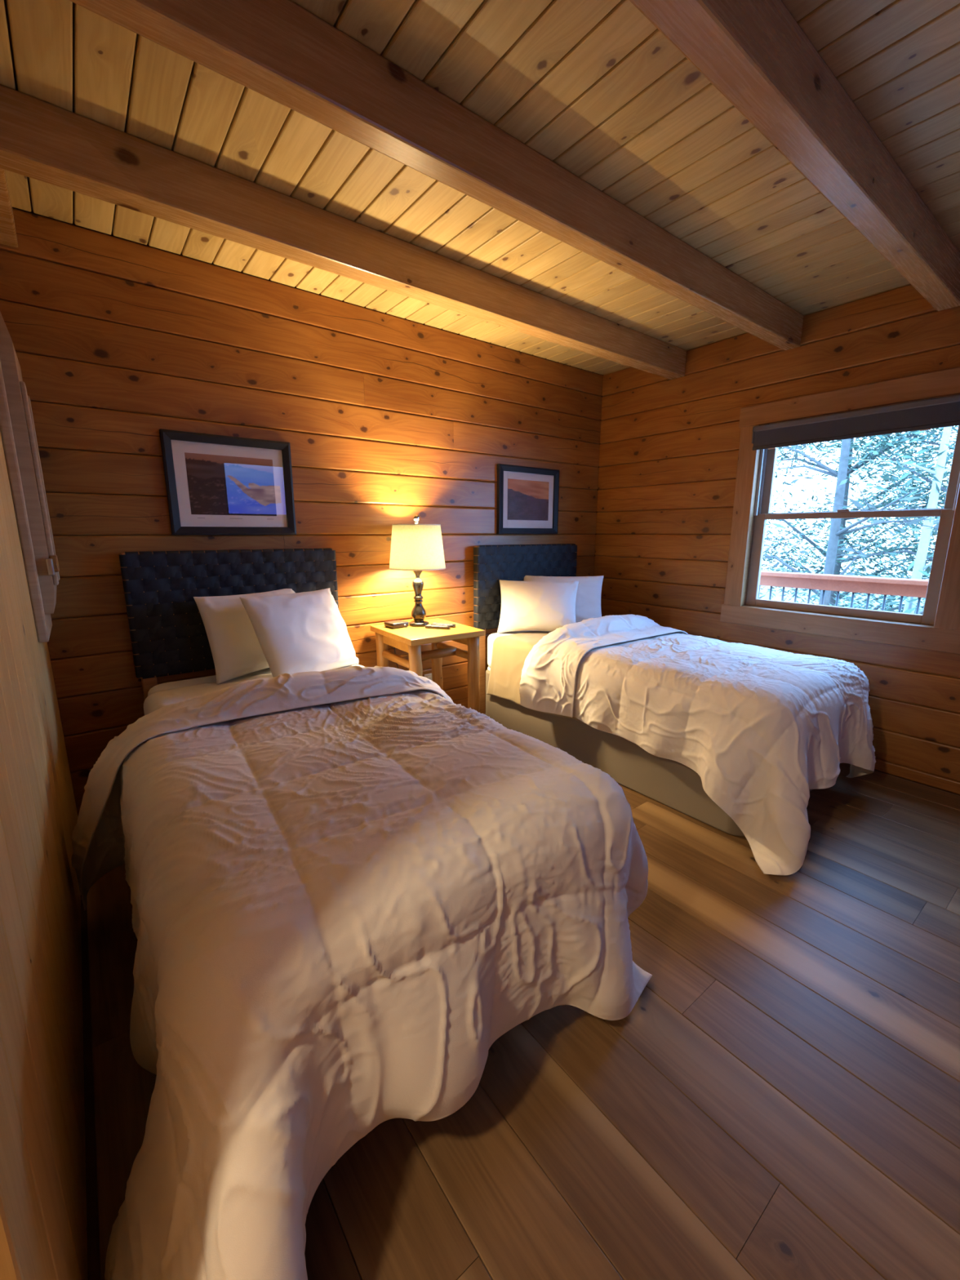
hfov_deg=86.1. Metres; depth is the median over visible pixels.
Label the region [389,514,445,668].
table lamp
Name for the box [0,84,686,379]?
ceiling beam
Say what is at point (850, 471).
tree
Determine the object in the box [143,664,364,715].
sheet
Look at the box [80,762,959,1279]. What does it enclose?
floor
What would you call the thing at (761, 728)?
comforter
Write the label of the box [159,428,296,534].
framed picture
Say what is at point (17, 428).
curtain
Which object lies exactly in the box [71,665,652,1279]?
comforter
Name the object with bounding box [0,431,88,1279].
wall
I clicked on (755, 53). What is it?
ceiling beam
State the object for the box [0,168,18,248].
trim
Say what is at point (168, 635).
twin bed
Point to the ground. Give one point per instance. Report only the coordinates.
(778, 597)
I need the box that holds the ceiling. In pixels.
[0,0,959,374]
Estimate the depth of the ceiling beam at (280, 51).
1.46 m
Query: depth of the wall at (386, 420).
2.59 m
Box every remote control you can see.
[425,624,450,629]
[431,622,455,627]
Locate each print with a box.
[184,452,276,515]
[507,478,549,520]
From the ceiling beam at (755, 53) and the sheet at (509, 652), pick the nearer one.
the ceiling beam at (755, 53)
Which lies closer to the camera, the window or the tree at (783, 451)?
the window
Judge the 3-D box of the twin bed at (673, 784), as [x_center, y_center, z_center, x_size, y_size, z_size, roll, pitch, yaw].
[0.955,0.059,3.207,1.010,1.256,1.975,-9,15,-37]
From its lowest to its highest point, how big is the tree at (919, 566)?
6.301 m
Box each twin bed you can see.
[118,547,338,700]
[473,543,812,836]
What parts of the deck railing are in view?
rail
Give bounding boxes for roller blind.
[751,394,959,450]
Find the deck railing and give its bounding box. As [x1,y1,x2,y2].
[758,570,928,613]
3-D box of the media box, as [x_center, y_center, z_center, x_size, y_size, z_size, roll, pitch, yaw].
[-0.506,-0.095,3.113,0.112,0.032,0.106,-10,16,-41]
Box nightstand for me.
[370,617,484,712]
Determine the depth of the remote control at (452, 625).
3.11 m
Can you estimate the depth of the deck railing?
4.39 m
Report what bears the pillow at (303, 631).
on the sheet at (156, 700)
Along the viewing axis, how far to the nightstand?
3.04 m
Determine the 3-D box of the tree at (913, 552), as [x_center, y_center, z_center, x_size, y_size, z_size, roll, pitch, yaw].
[8.720,-3.695,8.491,4.754,10.490,7.534,-11,16,-41]
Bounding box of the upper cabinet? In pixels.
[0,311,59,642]
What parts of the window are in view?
sill, rail, rail, rail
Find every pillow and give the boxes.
[193,588,295,684]
[239,587,359,677]
[497,579,578,632]
[524,575,604,622]
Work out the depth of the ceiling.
1.63 m
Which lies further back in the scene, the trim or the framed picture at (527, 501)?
the framed picture at (527, 501)
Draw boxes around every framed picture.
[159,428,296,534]
[496,463,559,533]
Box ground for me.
[759,568,928,614]
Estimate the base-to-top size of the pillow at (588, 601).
0.380 m
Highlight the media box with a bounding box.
[384,619,408,628]
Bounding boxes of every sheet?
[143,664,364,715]
[486,631,586,724]
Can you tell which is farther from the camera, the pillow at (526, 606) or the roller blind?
the pillow at (526, 606)
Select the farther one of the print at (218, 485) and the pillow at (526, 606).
the pillow at (526, 606)
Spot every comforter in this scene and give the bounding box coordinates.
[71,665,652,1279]
[519,613,875,875]
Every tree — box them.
[759,425,958,611]
[759,440,835,598]
[762,438,939,605]
[766,426,958,614]
[818,426,955,613]
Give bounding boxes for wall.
[0,206,603,817]
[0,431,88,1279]
[594,284,959,795]
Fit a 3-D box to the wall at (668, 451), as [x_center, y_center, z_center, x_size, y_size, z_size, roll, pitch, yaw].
[2.219,-0.596,2.891,0.160,2.868,4.050,-9,15,-37]
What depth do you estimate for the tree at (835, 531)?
7.56 m
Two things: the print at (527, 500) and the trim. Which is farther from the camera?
the print at (527, 500)
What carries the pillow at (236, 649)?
on the twin bed at (168, 635)
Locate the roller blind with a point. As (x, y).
(943, 411)
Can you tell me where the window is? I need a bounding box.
[720,367,959,653]
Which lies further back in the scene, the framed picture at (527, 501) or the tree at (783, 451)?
the tree at (783, 451)
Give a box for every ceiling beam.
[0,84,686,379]
[69,0,803,350]
[629,0,959,311]
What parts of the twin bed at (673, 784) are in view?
mattress, headboard frame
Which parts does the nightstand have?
leg, rail, leg, cross rail, leg, rail, leg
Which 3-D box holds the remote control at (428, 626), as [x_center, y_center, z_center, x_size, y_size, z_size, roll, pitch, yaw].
[-0.253,-0.078,3.066,0.150,0.019,0.040,3,12,16]

